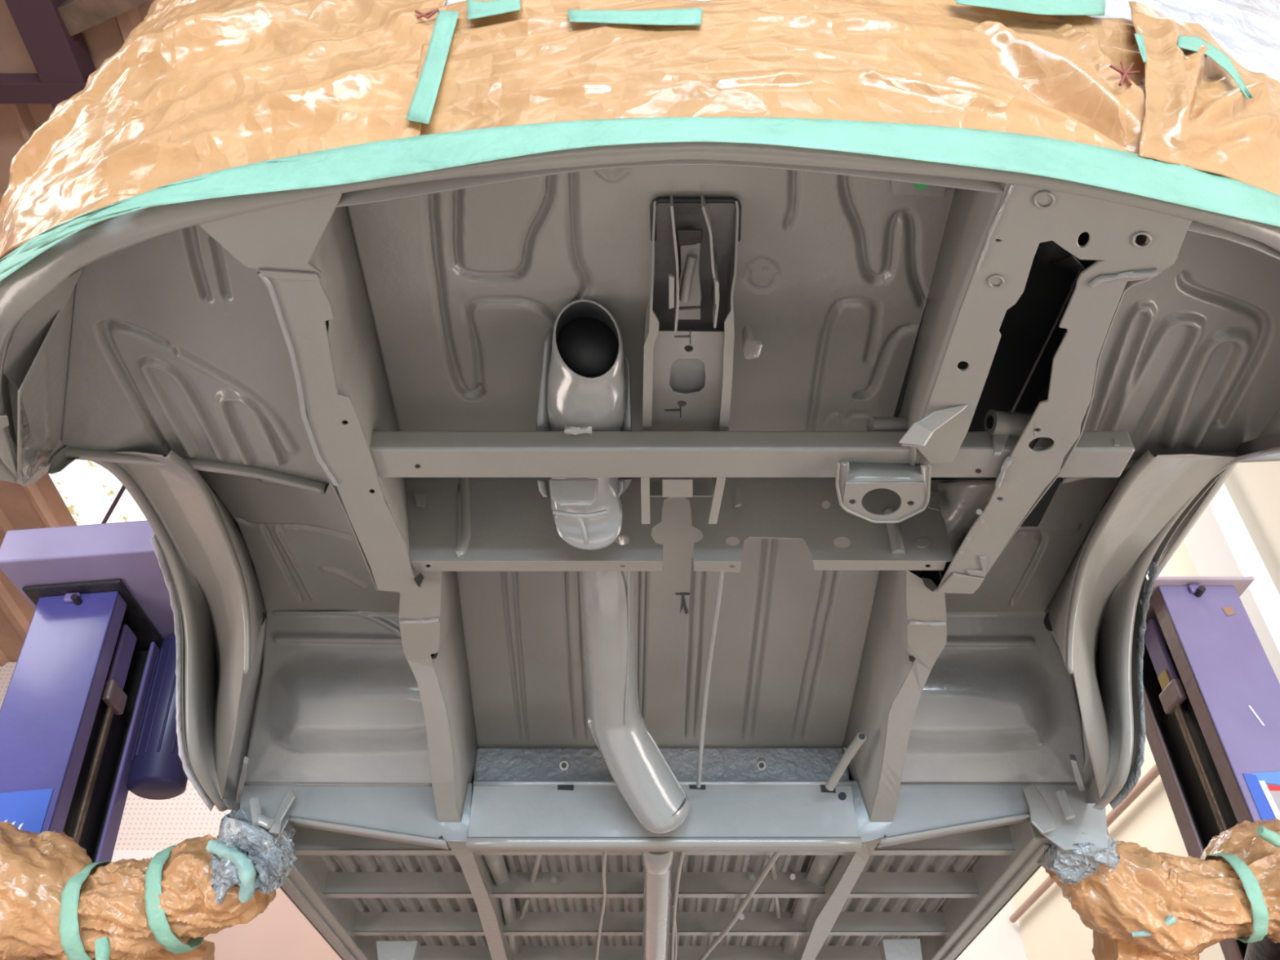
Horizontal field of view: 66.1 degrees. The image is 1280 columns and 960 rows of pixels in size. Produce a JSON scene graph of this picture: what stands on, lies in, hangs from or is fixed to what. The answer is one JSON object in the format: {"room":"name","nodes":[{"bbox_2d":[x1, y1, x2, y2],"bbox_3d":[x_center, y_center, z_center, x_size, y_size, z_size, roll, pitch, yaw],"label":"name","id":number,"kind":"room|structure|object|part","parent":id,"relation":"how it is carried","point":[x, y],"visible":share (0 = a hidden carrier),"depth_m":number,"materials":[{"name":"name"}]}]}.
{"room":"auto repair shop","nodes":[
{"label":"auto repair shop","id":0,"kind":"room"},
{"bbox_2d":[0,472,77,666],"bbox_3d":[-5.090,-1.550,5.022,2.420,1.109,8.702,0,-40,0],"label":"ceiling","id":1,"kind":"structure","parent":0,"point":[39,504],"depth_m":6.75,"materials":[{"name":"brown wood"}]},
{"bbox_2d":[0,0,154,203],"bbox_3d":[-0.540,-2.946,3.713,6.680,0.653,4.902,0,-40,0],"label":"ceiling","id":2,"kind":"structure","parent":0,"point":[18,122],"depth_m":4.63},
{"bbox_2d":[0,73,87,103],"bbox_3d":[-2.743,-1.834,4.610,0.977,0.100,0.100,0,-40,0],"label":"roof beam","id":3,"kind":"structure","parent":2,"relation":"attached to","point":[15,88],"depth_m":4.57,"materials":[{"name":"wood"}]},
{"bbox_2d":[4,0,96,109],"bbox_3d":[-2.658,-1.782,4.685,0.200,0.297,1.342,-1,-40,2],"label":"roof beam","id":4,"kind":"structure","parent":2,"relation":"attached to","point":[56,56],"depth_m":4.43,"materials":[{"name":"wood"}]},
{"bbox_2d":[57,0,151,36],"bbox_3d":[-2.446,-2.102,4.385,0.579,0.094,0.120,-13,-42,15],"label":"batten","id":5,"kind":"object","parent":4,"relation":"on","point":[77,16],"visible":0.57,"depth_m":4.36,"materials":[{"name":"brown wood"}]},
{"bbox_2d":[203,887,1026,959],"bbox_3d":[-1.725,3.498,6.307,8.950,5.250,0.240,0,-40,0],"label":"wall","id":6,"kind":"structure","parent":0,"point":[281,932],"depth_m":6.54,"materials":[{"name":"beige paint"}]},
{"bbox_2d":[0,662,231,849],"bbox_3d":[-2.950,2.037,7.383,6.500,1.490,0.050,0,-40,0],"label":"wall","id":7,"kind":"structure","parent":6,"relation":"attached to","point":[145,824],"depth_m":7.03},
{"bbox_2d":[111,849,163,862],"bbox_3d":[-2.950,2.676,6.860,6.500,0.160,0.090,0,-40,0],"label":"trim","id":8,"kind":"structure","parent":6,"relation":"attached to","point":[117,855],"depth_m":6.86,"materials":[{"name":"beige paint"}]},
{"bbox_2d":[1012,461,1279,959],"bbox_3d":[2.650,-1.127,1.729,0.200,6.450,13.200,0,-40,0],"label":"wall","id":9,"kind":"structure","parent":0,"point":[1050,929],"depth_m":4.88,"materials":[{"name":"beige paint"}]},
{"bbox_2d":[1009,764,1159,922],"bbox_3d":[2.500,1.966,5.432,0.044,0.044,3.050,0,-40,0],"label":"pipe","id":10,"kind":"object","parent":9,"relation":"attached to","point":[1153,773],"visible":0.46,"depth_m":5.16,"materials":[{"name":"beige metal"}]},
{"bbox_2d":[1183,483,1279,683],"bbox_3d":[2.500,0.768,3.833,0.120,6.250,0.260,0,-40,0],"label":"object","id":11,"kind":"structure","parent":9,"relation":"attached to","point":[1220,543],"depth_m":4.08,"materials":[{"name":"grey paint"}]},
{"bbox_3d":[-1.750,1.382,-0.376,8.900,0.100,13.200,0,-40,0],"label":"floor","id":12,"kind":"structure","parent":0,"visible":0},
{"bbox_2d":[0,520,187,862],"bbox_3d":[-1.274,1.389,1.973,0.964,2.927,0.596,-4,-40,4],"label":"lift post","id":13,"kind":"object","parent":12,"relation":"on","point":[88,709],"visible":0.55,"depth_m":2.66,"materials":[{"name":"purple metal"}]},
{"bbox_3d":[-1.497,0.888,2.255,0.196,0.358,0.001,-4,-40,-4],"label":"sign panel","id":14,"kind":"part","parent":13,"relation":"part of","materials":[{"name":"blue"}]},
{"bbox_2d":[0,821,95,959],"bbox_3d":[-1.326,0.878,2.044,0.429,0.368,0.392,-21,-44,23],"label":"wrap","id":15,"kind":"object","parent":13,"relation":"attached to","point":[35,868],"visible":0.63,"depth_m":1.98,"materials":[{"name":"brown paper"}]},
{"bbox_2d":[58,861,111,959],"bbox_3d":[-1.128,0.906,2.049,0.072,0.211,0.214,-6,-40,7],"label":"tape","id":16,"kind":"object","parent":15,"relation":"attached to","point":[71,943],"visible":0.53,"depth_m":1.96,"materials":[{"name":"green paper"}]},
{"bbox_2d":[63,592,80,602],"bbox_3d":[-1.570,0.325,2.720,0.040,0.026,0.015,-4,-40,-4],"label":"switch","id":17,"kind":"object","parent":13,"relation":"attached to","point":[68,597],"depth_m":2.71,"materials":[{"name":"purple paint"}]},
{"bbox_3d":[-1.567,0.434,2.886,0.263,0.012,0.460,-4,-40,-4],"label":"plate","id":18,"kind":"part","parent":13,"relation":"part of","materials":[{"name":"metal"}]},
{"bbox_3d":[-1.464,0.523,2.772,0.015,0.230,0.080,-4,-40,-4],"label":"guide plate","id":19,"kind":"part","parent":13,"relation":"part of","materials":[{"name":"purple paint"}]},
{"bbox_2d":[57,857,189,959],"bbox_3d":[-1.046,0.886,2.036,0.249,0.220,0.212,-13,-42,15],"label":"wrap","id":20,"kind":"object","parent":13,"relation":"attached to","point":[112,904],"visible":0.61,"depth_m":1.97,"materials":[{"name":"brown paper"}]},
{"bbox_2d":[94,936,110,959],"bbox_3d":[-1.042,0.928,1.899,0.034,0.083,0.035,0,-40,0],"label":"tape","id":21,"kind":"object","parent":20,"relation":"attached to","point":[102,945],"visible":1,"depth_m":1.90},
{"bbox_2d":[35,937,214,959],"bbox_3d":[-1.164,1.072,2.199,0.402,0.181,0.175,0,-40,0],"label":"wrap","id":22,"kind":"object","parent":13,"relation":"attached to","point":[206,950],"visible":0.12,"depth_m":2.16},
{"bbox_3d":[-1.358,0.682,2.861,0.150,0.460,0.150,-4,-40,-4],"label":"motor","id":23,"kind":"part","parent":13,"relation":"part of","materials":[{"name":"blue paint"}]},
{"bbox_2d":[157,834,275,938],"bbox_3d":[-0.865,0.827,2.014,0.219,0.201,0.204,-11,-41,12],"label":"wrap","id":24,"kind":"object","parent":13,"relation":"attached to","point":[188,896],"visible":0.62,"depth_m":1.94,"materials":[{"name":"brown paper"}]},
{"bbox_2d":[144,844,204,955],"bbox_3d":[-0.947,0.860,2.029,0.078,0.208,0.212,-8,-41,9],"label":"tape","id":25,"kind":"object","parent":24,"relation":"attached to","point":[158,924],"visible":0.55,"depth_m":1.95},
{"bbox_2d":[1142,576,1279,959],"bbox_3d":[1.303,1.431,1.944,0.948,2.807,0.541,10,-41,-12],"label":"lift post","id":26,"kind":"object","parent":12,"relation":"on","point":[1211,691],"visible":0.68,"depth_m":2.61,"materials":[{"name":"purple metal"}]},
{"bbox_2d":[0,142,1279,959],"bbox_3d":[0.165,0.467,3.062,2.074,1.979,4.310,0,-40,0],"label":"car underbody","id":27,"kind":"object","parent":26,"relation":"on","point":[677,550],"depth_m":1.46,"materials":[{"name":"grey paint"}]},
{"bbox_3d":[-0.831,-0.212,2.123,0.002,1.547,1.020,0,-40,0],"label":"panel","id":28,"kind":"part","parent":27,"relation":"part of","materials":[{"name":"grey paint"}]},
{"bbox_3d":[-0.837,0.367,1.810,0.006,0.286,0.536,0,-40,0],"label":"film edge","id":29,"kind":"part","parent":27,"relation":"part of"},
{"bbox_3d":[-0.626,-0.169,1.277,0.386,0.027,0.513,4,-40,-4],"label":"wheel panel","id":30,"kind":"part","parent":27,"relation":"part of","materials":[{"name":"grey paint"}]},
{"bbox_2d":[0,0,446,259],"bbox_3d":[-0.549,-0.790,1.601,0.819,1.633,0.349,-23,-45,25],"label":"paper","id":31,"kind":"object","parent":27,"relation":"attached to","point":[197,87],"visible":0.96,"depth_m":1.03,"materials":[{"name":"brown paper"}]},
{"bbox_2d":[405,10,459,124],"bbox_3d":[-0.209,-0.422,0.996,0.033,0.202,0.022,0,-40,0],"label":"tape","id":32,"kind":"object","parent":31,"relation":"attached to","point":[422,104],"visible":1,"depth_m":0.98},
{"bbox_3d":[-0.791,0.462,1.933,0.064,0.259,0.370,9,-41,-11],"label":"fender closing panel","id":33,"kind":"part","parent":27,"relation":"part of","materials":[{"name":"grey paint"}]},
{"bbox_2d":[209,808,297,905],"bbox_3d":[-0.759,0.721,1.935,0.152,0.197,0.191,0,-40,0],"label":"aluminum foil","id":34,"kind":"object","parent":27,"relation":"attached to","point":[273,867],"visible":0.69,"depth_m":1.88,"materials":[{"name":"silver metal"}]},
{"bbox_2d":[205,839,256,902],"bbox_3d":[-0.776,0.736,1.870,0.107,0.104,0.077,19,-44,-21],"label":"tape","id":35,"kind":"object","parent":34,"relation":"attached to","point":[246,872],"visible":1,"depth_m":1.86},
{"bbox_3d":[-0.580,0.128,1.740,0.279,0.016,0.535,0,-40,0],"label":"wheelhouse panel","id":36,"kind":"part","parent":27,"relation":"part of","materials":[{"name":"grey paint"}]},
{"bbox_3d":[-0.367,-0.057,1.227,0.159,0.004,0.709,0,-40,0],"label":"chassis rail","id":37,"kind":"part","parent":27,"relation":"part of","materials":[{"name":"grey metal"}]},
{"bbox_3d":[-0.787,1.030,3.561,0.002,1.600,2.820,0,-40,0],"label":"panel","id":38,"kind":"part","parent":27,"relation":"part of","materials":[{"name":"grey paint"}]},
{"bbox_3d":[-0.753,1.524,2.983,0.063,0.100,2.670,0,-40,0],"label":"sill","id":39,"kind":"part","parent":27,"relation":"part of","materials":[{"name":"grey paint"}]},
{"bbox_3d":[-0.580,0.426,1.923,0.427,0.227,0.290,0,-40,0],"label":"wheelhouse panel","id":40,"kind":"part","parent":27,"relation":"part of","materials":[{"name":"grey paint"}]},
{"bbox_3d":[-0.381,0.973,2.360,0.095,0.165,2.423,1,-40,-1],"label":"chassis rail","id":41,"kind":"part","parent":27,"relation":"part of","materials":[{"name":"grey metal"}]},
{"bbox_3d":[-0.344,1.373,2.792,0.046,0.017,1.890,1,-40,-1],"label":"rail leg","id":42,"kind":"part","parent":27,"relation":"part of","materials":[{"name":"grey paint"}]},
{"bbox_2d":[551,876,556,883],"bbox_3d":[-0.198,0.916,2.254,0.013,0.014,0.001,0,-40,0],"label":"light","id":43,"kind":"object","parent":27,"relation":"attached to","point":[553,879],"depth_m":2.25,"materials":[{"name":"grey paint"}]},
{"bbox_2d":[0,116,1279,281],"bbox_3d":[-0.032,-0.271,0.961,1.416,0.118,0.160,-3,-40,3],"label":"tape","id":44,"kind":"object","parent":27,"relation":"attached to","point":[1121,171],"visible":1,"depth_m":0.92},
{"bbox_3d":[0.175,-0.461,2.118,2.050,1.772,1.648,0,-40,0],"label":"panel","id":45,"kind":"part","parent":27,"relation":"part of","materials":[{"name":"grey paint"}]},
{"bbox_3d":[0.012,-0.200,1.331,0.760,0.026,0.563,0,-40,0],"label":"cab floor panel","id":46,"kind":"part","parent":27,"relation":"part of","materials":[{"name":"grey paint"}]},
{"bbox_3d":[0.046,0.277,1.836,0.767,0.164,0.675,0,-40,0],"label":"floor panel","id":47,"kind":"part","parent":27,"relation":"part of","materials":[{"name":"grey paint"}]},
{"bbox_3d":[0.061,0.013,1.466,0.115,0.031,0.003,0,-40,0],"label":"channel panel","id":48,"kind":"part","parent":27,"relation":"part of","materials":[{"name":"grey paint"}]},
{"bbox_3d":[0.067,0.054,1.497,0.966,0.172,0.003,0,-40,0],"label":"transverse plate","id":49,"kind":"part","parent":27,"relation":"part of","materials":[{"name":"grey paint"}]},
{"bbox_2d":[738,913,744,919],"bbox_3d":[0.227,0.978,2.202,0.012,0.013,0.001,0,-40,0],"label":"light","id":50,"kind":"object","parent":27,"relation":"attached to","point":[741,916],"depth_m":2.20,"materials":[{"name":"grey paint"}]},
{"bbox_2d":[749,874,755,880],"bbox_3d":[0.257,0.912,2.257,0.013,0.014,0.001,0,-40,0],"label":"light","id":51,"kind":"object","parent":27,"relation":"attached to","point":[752,877],"depth_m":2.26,"materials":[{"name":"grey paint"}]},
{"bbox_2d":[416,0,1145,154],"bbox_3d":[0.185,-0.449,1.026,0.826,0.336,0.076,2,-40,-2],"label":"paper","id":52,"kind":"object","parent":27,"relation":"attached to","point":[943,63],"visible":0.98,"depth_m":0.97,"materials":[{"name":"brown paper"}]},
{"bbox_2d":[466,0,519,19],"bbox_3d":[-0.155,-0.500,1.036,0.063,0.048,0.003,-7,-41,8],"label":"tape","id":53,"kind":"object","parent":52,"relation":"attached to","point":[475,9],"visible":1,"depth_m":1.03,"materials":[{"name":"teal paper"}]},
{"bbox_2d":[567,8,702,26],"bbox_3d":[-0.006,-0.463,0.981,0.136,0.045,0.005,-2,-40,2],"label":"tape","id":54,"kind":"object","parent":52,"relation":"attached to","point":[687,16],"visible":1,"depth_m":0.98,"materials":[{"name":"teal paper"}]},
{"bbox_2d":[955,0,1106,15],"bbox_3d":[0.447,-0.547,1.112,0.221,0.131,0.005,7,-41,-9],"label":"tape","id":55,"kind":"object","parent":52,"relation":"attached to","point":[1054,7],"visible":1,"depth_m":1.09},
{"bbox_2d":[790,873,795,879],"bbox_3d":[0.351,0.911,2.258,0.013,0.014,0.001,0,-40,0],"label":"light","id":56,"kind":"object","parent":27,"relation":"attached to","point":[792,875],"depth_m":2.26,"materials":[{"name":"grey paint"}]},
{"bbox_3d":[0.438,1.379,2.800,0.074,0.017,1.870,-2,-40,2],"label":"rail leg","id":57,"kind":"part","parent":27,"relation":"part of","materials":[{"name":"grey paint"}]},
{"bbox_2d":[444,0,1279,82],"bbox_3d":[0.504,-0.892,1.653,1.537,1.510,0.350,9,-41,-10],"label":"plastic sheet","id":58,"kind":"object","parent":27,"relation":"attached to","point":[1248,31],"visible":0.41,"depth_m":1.22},
{"bbox_3d":[0.457,0.973,2.360,0.111,0.165,2.420,0,-40,0],"label":"chassis rail","id":59,"kind":"part","parent":27,"relation":"part of","materials":[{"name":"grey metal"}]},
{"bbox_2d":[965,536,971,541],"bbox_3d":[0.464,0.082,1.388,0.008,0.008,0.007,0,-40,0],"label":"light","id":60,"kind":"object","parent":27,"relation":"on","point":[967,538],"depth_m":1.39,"materials":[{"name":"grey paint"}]},
{"bbox_2d":[976,509,982,515],"bbox_3d":[0.463,0.044,1.342,0.008,0.008,0.007,0,-40,0],"label":"light","id":61,"kind":"object","parent":27,"relation":"on","point":[979,512],"depth_m":1.34,"materials":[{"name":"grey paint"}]},
{"bbox_2d":[979,519,985,523],"bbox_3d":[0.472,0.056,1.357,0.008,0.008,0.007,0,-40,0],"label":"light","id":62,"kind":"object","parent":27,"relation":"on","point":[981,521],"depth_m":1.36,"materials":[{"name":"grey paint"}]},
{"bbox_3d":[0.802,1.524,2.983,0.060,0.100,2.670,0,-40,0],"label":"sill","id":63,"kind":"part","parent":27,"relation":"part of","materials":[{"name":"grey paint"}]},
{"bbox_3d":[0.674,0.425,1.923,0.424,0.224,0.286,0,-40,0],"label":"wheelhouse panel","id":64,"kind":"part","parent":27,"relation":"part of","materials":[{"name":"grey paint"}]},
{"bbox_3d":[0.834,1.030,3.561,0.002,1.600,2.820,0,-40,0],"label":"panel","id":65,"kind":"part","parent":27,"relation":"part of","materials":[{"name":"grey paint"}]},
{"bbox_3d":[0.697,0.120,1.733,0.322,0.015,0.499,-8,-41,9],"label":"wheelhouse panel","id":66,"kind":"part","parent":27,"relation":"part of","materials":[{"name":"grey paint"}]},
{"bbox_3d":[0.451,-0.062,1.220,0.210,0.004,0.727,0,-40,0],"label":"chassis rail","id":67,"kind":"part","parent":27,"relation":"part of","materials":[{"name":"grey metal"}]},
{"bbox_3d":[0.876,0.497,1.945,0.086,0.294,0.445,-10,-41,12],"label":"fender closing panel","id":68,"kind":"part","parent":27,"relation":"part of","materials":[{"name":"grey paint"}]},
{"bbox_2d":[1044,831,1119,884],"bbox_3d":[0.872,0.728,1.957,0.131,0.133,0.146,0,-40,0],"label":"film","id":69,"kind":"object","parent":27,"relation":"attached to","point":[1072,867],"visible":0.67,"depth_m":1.92,"materials":[{"name":"silver metal"}]},
{"bbox_3d":[0.880,0.376,1.760,0.006,0.278,0.425,0,-40,0],"label":"film edge","id":70,"kind":"part","parent":27,"relation":"part of","materials":[{"name":"grey plastic"}]},
{"bbox_3d":[0.884,-0.212,2.096,0.002,1.580,1.062,0,-40,0],"label":"panel","id":71,"kind":"part","parent":27,"relation":"part of","materials":[{"name":"grey paint"}]},
{"bbox_3d":[0.755,-0.169,1.270,0.334,0.032,0.488,-9,-41,10],"label":"wheel panel","id":72,"kind":"part","parent":27,"relation":"part of","materials":[{"name":"grey paint"}]},
{"bbox_2d":[1128,0,1279,195],"bbox_3d":[0.818,-0.326,1.190,0.722,0.313,0.165,28,-47,-29],"label":"paper","id":73,"kind":"object","parent":27,"relation":"attached to","point":[1197,116],"visible":0.91,"depth_m":1.01,"materials":[{"name":"brown paper"}]},
{"bbox_2d":[1133,33,1146,62],"bbox_3d":[0.535,-0.460,1.047,0.026,0.076,0.002,10,-41,-12],"label":"tape","id":74,"kind":"object","parent":73,"relation":"attached to","point":[1139,37],"visible":1,"depth_m":1.05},
{"bbox_2d":[1177,35,1252,99],"bbox_3d":[0.614,-0.447,1.056,0.069,0.122,0.005,11,-41,-13],"label":"tape","id":75,"kind":"object","parent":73,"relation":"attached to","point":[1193,43],"visible":1,"depth_m":1.07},
{"bbox_2d":[1044,840,1269,955],"bbox_3d":[1.056,0.849,2.025,0.436,0.232,0.190,3,-40,-4],"label":"wrap","id":76,"kind":"object","parent":26,"relation":"attached to","point":[1209,905],"visible":0.74,"depth_m":1.96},
{"bbox_2d":[1091,929,1199,959],"bbox_3d":[1.082,1.012,2.103,0.205,0.140,0.122,6,-40,-7],"label":"wrap","id":77,"kind":"object","parent":76,"relation":"hanging from","point":[1104,948],"visible":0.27,"depth_m":2.06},
{"bbox_2d":[1131,914,1177,937],"bbox_3d":[1.016,0.881,1.945,0.088,0.035,0.019,-15,-42,17],"label":"tape","id":78,"kind":"object","parent":76,"relation":"attached to","point":[1171,919],"visible":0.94,"depth_m":1.94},
{"bbox_3d":[1.474,0.514,2.780,0.015,0.245,0.080,0,-40,0],"label":"guide plate","id":79,"kind":"part","parent":26,"relation":"part of","materials":[{"name":"purple paint"}]},
{"bbox_3d":[1.464,0.573,2.737,0.004,0.080,0.050,0,-40,0],"label":"label plate","id":80,"kind":"part","parent":26,"relation":"part of","materials":[{"name":"brown"}]},
{"bbox_2d":[1187,584,1204,593],"bbox_3d":[1.548,0.303,2.738,0.040,0.026,0.015,0,-40,0],"label":"switch","id":81,"kind":"object","parent":26,"relation":"attached to","point":[1192,588],"depth_m":2.73,"materials":[{"name":"purple paint"}]},
{"bbox_3d":[1.558,0.416,2.908,0.303,0.012,0.450,0,-40,0],"label":"plate","id":82,"kind":"part","parent":26,"relation":"part of","materials":[{"name":"purple paint"}]},
{"bbox_2d":[1200,817,1279,942],"bbox_3d":[1.346,0.858,2.047,0.310,0.330,0.332,10,-41,-12],"label":"wrap","id":83,"kind":"object","parent":26,"relation":"attached to","point":[1242,840],"visible":0.48,"depth_m":2.02,"materials":[{"name":"brown paper"}]},
{"bbox_2d":[1204,853,1269,942],"bbox_3d":[1.229,0.860,2.034,0.052,0.173,0.178,-4,-40,5],"label":"tape","id":84,"kind":"object","parent":83,"relation":"attached to","point":[1251,886],"visible":0.64,"depth_m":1.96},
{"bbox_2d":[1256,825,1279,848],"bbox_3d":[1.281,0.720,1.948,0.116,0.062,0.031,13,-42,-15],"label":"tape","id":85,"kind":"object","parent":83,"relation":"attached to","point":[1271,837],"visible":1,"depth_m":1.94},
{"bbox_3d":[1.240,0.935,2.116,0.716,0.157,0.245,26,-46,-28],"label":"lift arm","id":86,"kind":"part","parent":26,"relation":"part of","materials":[{"name":"metal"}]},
{"bbox_3d":[1.589,0.883,2.258,0.149,0.350,0.001,0,-40,0],"label":"grey panel","id":87,"kind":"part","parent":26,"relation":"part of","materials":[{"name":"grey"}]},
{"bbox_3d":[0.300,0.250,6.710,5.000,0.521,3.802,0,-40,0],"label":"ceiling","id":88,"kind":"structure","parent":0,"visible":0},
{"bbox_2d":[48,459,146,525],"bbox_3d":[-3.040,0.195,6.688,1.680,0.464,3.702,0,-40,0],"label":"window","id":89,"kind":"structure","parent":88,"relation":"attached to","point":[88,490],"depth_m":6.58,"materials":[{"name":"white glass"}]},
{"bbox_2d":[101,484,125,523],"bbox_3d":[-3.554,0.235,6.576,0.025,0.106,0.810,26,-47,-28],"label":"bar","id":90,"kind":"object","parent":89,"relation":"attached to","point":[121,491],"visible":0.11,"depth_m":6.49,"materials":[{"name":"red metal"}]}
]}

